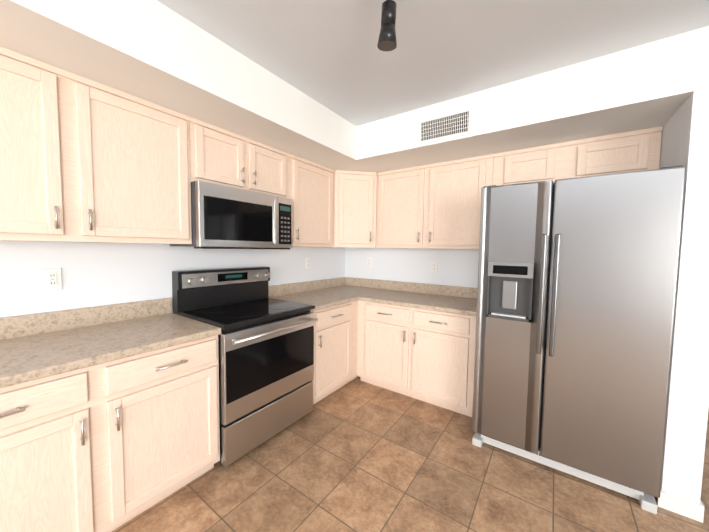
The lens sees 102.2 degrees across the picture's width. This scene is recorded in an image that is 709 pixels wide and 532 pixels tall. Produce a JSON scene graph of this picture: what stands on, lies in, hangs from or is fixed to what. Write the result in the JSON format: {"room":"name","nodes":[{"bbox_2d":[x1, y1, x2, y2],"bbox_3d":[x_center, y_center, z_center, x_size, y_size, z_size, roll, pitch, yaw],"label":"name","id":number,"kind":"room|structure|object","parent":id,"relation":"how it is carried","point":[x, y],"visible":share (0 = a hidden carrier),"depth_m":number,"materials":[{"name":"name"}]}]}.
{"room":"kitchen","nodes":[
{"label":"kitchen","id":0,"kind":"room"},
{"bbox_2d":[0,241,345,317],"bbox_3d":[-2.173,0.049,0.824,0.120,2.420,7.000,3,4,35],"label":"wall","id":1,"kind":"structure","parent":0,"point":[97,274],"depth_m":1.75,"materials":[{"name":"white paint"}]},
{"bbox_2d":[42,268,61,290],"bbox_3d":[-1.606,0.070,1.521,0.010,0.116,0.072,3,4,35],"label":"electrical outlet","id":2,"kind":"object","parent":1,"relation":"attached to","point":[51,278],"visible":1,"depth_m":1.52,"materials":[{"name":"white plastic"}]},
{"bbox_2d":[0,46,191,243],"bbox_3d":[-1.444,-0.507,1.386,0.374,0.774,1.122,3,4,35],"label":"upper cabinet","id":3,"kind":"object","parent":1,"relation":"attached to","point":[83,159],"visible":1,"depth_m":1.36,"materials":[{"name":"brown wood"}]},
{"bbox_2d":[189,117,285,197],"bbox_3d":[-0.900,-0.738,2.146,0.374,0.387,0.760,3,4,35],"label":"upper cabinet","id":4,"kind":"object","parent":1,"relation":"attached to","point":[220,156],"visible":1,"depth_m":1.99,"materials":[{"name":"brown wood"}]},
{"bbox_2d":[170,180,292,248],"bbox_3d":[-0.884,-0.335,2.155,0.425,0.411,0.758,3,4,35],"label":"microwave","id":5,"kind":"object","parent":4,"relation":"attached to","point":[224,217],"visible":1,"depth_m":1.94,"materials":[{"name":"silver metal"}]},
{"bbox_2d":[306,258,310,268],"bbox_3d":[-0.499,-0.031,3.096,0.009,0.116,0.072,3,4,35],"label":"electrical outlet","id":6,"kind":"object","parent":1,"relation":"attached to","point":[308,262],"visible":1,"depth_m":3.09,"materials":[{"name":"white plastic"}]},
{"bbox_2d":[285,152,334,246],"bbox_3d":[-0.502,-0.572,2.728,0.374,0.774,0.632,3,4,35],"label":"upper cabinet","id":7,"kind":"object","parent":1,"relation":"attached to","point":[310,188],"visible":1,"depth_m":2.62,"materials":[{"name":"brown wood"}]},
{"bbox_2d":[112,376,708,531],"bbox_3d":[0.573,1.407,-0.488,6.240,0.060,8.140,3,4,35],"label":"floor","id":8,"kind":"structure","parent":0,"point":[356,454],"depth_m":1.61,"materials":[{"name":"tile"}]},
{"bbox_2d":[0,335,219,531],"bbox_3d":[-1.342,0.820,1.378,0.669,0.839,1.120,3,4,35],"label":"base cabinet","id":9,"kind":"object","parent":8,"relation":"on","point":[110,446],"visible":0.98,"depth_m":1.25,"materials":[{"name":"brown wood"}]},
{"bbox_2d":[0,298,220,387],"bbox_3d":[-1.346,0.329,1.357,0.642,0.143,1.121,3,4,35],"label":"countertop","id":10,"kind":"structure","parent":9,"relation":"on","point":[36,346],"depth_m":1.43,"materials":[{"name":"stone"}]},
{"bbox_2d":[172,266,317,466],"bbox_3d":[-0.769,0.619,2.120,0.695,1.170,0.756,3,4,35],"label":"range","id":11,"kind":"object","parent":8,"relation":"on","point":[266,357],"visible":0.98,"depth_m":1.96,"materials":[{"name":"silver metal"}]},
{"bbox_2d":[310,302,353,403],"bbox_3d":[-0.441,0.756,2.691,0.633,0.840,0.532,3,4,35],"label":"base cabinet","id":12,"kind":"object","parent":8,"relation":"on","point":[335,348],"depth_m":2.52,"materials":[{"name":"brown wood"}]},
{"bbox_2d":[354,301,357,378],"bbox_3d":[-0.091,0.731,3.190,0.633,0.840,0.787,3,4,35],"label":"base cabinet","id":13,"kind":"object","parent":8,"relation":"on","point":[355,302],"depth_m":2.82,"materials":[{"name":"brown wood"}]},
{"bbox_2d":[268,277,476,316],"bbox_3d":[0.239,0.275,2.640,1.763,0.143,1.270,3,4,35],"label":"countertop","id":14,"kind":"structure","parent":13,"relation":"on","point":[329,293],"depth_m":2.83,"materials":[{"name":"stone"}]},
{"bbox_2d":[357,300,475,416],"bbox_3d":[0.655,0.768,2.740,1.149,0.839,0.669,3,4,35],"label":"base cabinet","id":15,"kind":"object","parent":8,"relation":"on","point":[427,356],"visible":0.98,"depth_m":2.46,"materials":[{"name":"brown wood"}]},
{"bbox_2d":[472,165,686,513],"bbox_3d":[1.412,0.362,1.981,0.910,1.760,0.925,3,4,35],"label":"refrigerator","id":16,"kind":"object","parent":8,"relation":"on","point":[576,293],"visible":1,"depth_m":1.59,"materials":[{"name":"silver metal"}]},
{"bbox_2d":[345,248,478,287],"bbox_3d":[1.034,-0.029,2.921,2.960,2.420,0.120,3,4,35],"label":"wall","id":17,"kind":"structure","parent":0,"point":[457,267],"depth_m":3.11,"materials":[{"name":"white paint"}]},
{"bbox_2d":[333,170,377,247],"bbox_3d":[-0.028,-0.592,3.173,0.637,0.774,0.637,3,4,35],"label":"upper cabinet","id":18,"kind":"object","parent":17,"relation":"attached to","point":[355,212],"visible":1,"depth_m":2.93,"materials":[{"name":"brown wood"}]},
{"bbox_2d":[367,257,371,266],"bbox_3d":[0.179,-0.052,3.441,0.072,0.116,0.009,3,4,35],"label":"electrical outlet","id":19,"kind":"object","parent":17,"relation":"attached to","point":[369,261],"visible":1,"depth_m":3.44,"materials":[{"name":"white plastic"}]},
{"bbox_2d":[431,261,437,272],"bbox_3d":[0.832,0.009,2.985,0.072,0.116,0.009,3,4,35],"label":"electrical outlet","id":20,"kind":"object","parent":17,"relation":"attached to","point":[434,266],"visible":1,"depth_m":2.98,"materials":[{"name":"white plastic"}]},
{"bbox_2d":[376,154,493,248],"bbox_3d":[0.758,-0.558,2.783,1.096,0.774,0.374,3,4,35],"label":"upper cabinet","id":21,"kind":"object","parent":17,"relation":"attached to","point":[434,206],"visible":0.92,"depth_m":2.63,"materials":[{"name":"brown wood"}]},
{"bbox_2d":[492,126,662,185],"bbox_3d":[1.616,-0.759,2.193,0.961,0.279,0.338,3,4,35],"label":"upper cabinet","id":22,"kind":"object","parent":17,"relation":"attached to","point":[633,151],"visible":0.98,"depth_m":2.00,"materials":[{"name":"brown wood"}]},
{"bbox_2d":[157,0,708,125],"bbox_3d":[0.608,-1.079,-0.634,6.240,0.080,8.140,3,4,35],"label":"ceiling","id":23,"kind":"structure","parent":0,"point":[330,55],"depth_m":1.47,"materials":[{"name":"white paint"}]},
{"bbox_2d":[0,0,355,165],"bbox_3d":[-1.363,-1.027,1.180,0.700,0.290,3.800,3,4,35],"label":"ceiling soffit","id":24,"kind":"object","parent":23,"relation":"attached to","point":[156,52],"depth_m":1.38,"materials":[{"name":"white paint"}]},
{"bbox_2d":[377,0,396,50],"bbox_3d":[-0.215,-1.010,0.690,0.085,0.234,1.316,3,4,35],"label":"track spotlight","id":25,"kind":"object","parent":23,"relation":"attached to","point":[387,39],"visible":1,"depth_m":1.17,"materials":[{"name":"black metal"}]},
{"bbox_2d":[325,29,698,172],"bbox_3d":[0.778,-1.074,2.487,2.705,0.290,0.800,3,4,35],"label":"ceiling soffit","id":26,"kind":"structure","parent":0,"point":[647,86],"depth_m":1.77,"materials":[{"name":"white paint"}]},
{"bbox_2d":[418,107,471,144],"bbox_3d":[0.650,-1.014,2.086,0.390,0.180,0.008,3,4,35],"label":"air vent grille","id":27,"kind":"object","parent":26,"relation":"attached to","point":[458,123],"visible":1,"depth_m":2.08,"materials":[{"name":"white metal"}]},
{"bbox_2d":[657,26,708,503],"bbox_3d":[1.926,0.053,1.736,0.135,2.420,0.800,3,4,35],"label":"wall","id":28,"kind":"structure","parent":0,"point":[685,137],"depth_m":1.43,"materials":[{"name":"white paint"}]},
{"bbox_2d":[657,491,704,522],"bbox_3d":[2.164,1.200,2.167,0.159,0.085,1.710,3,4,35],"label":"baseboard","id":29,"kind":"structure","parent":28,"relation":"attached to","point":[681,506],"depth_m":1.47,"materials":[{"name":"white wood"}]}
]}

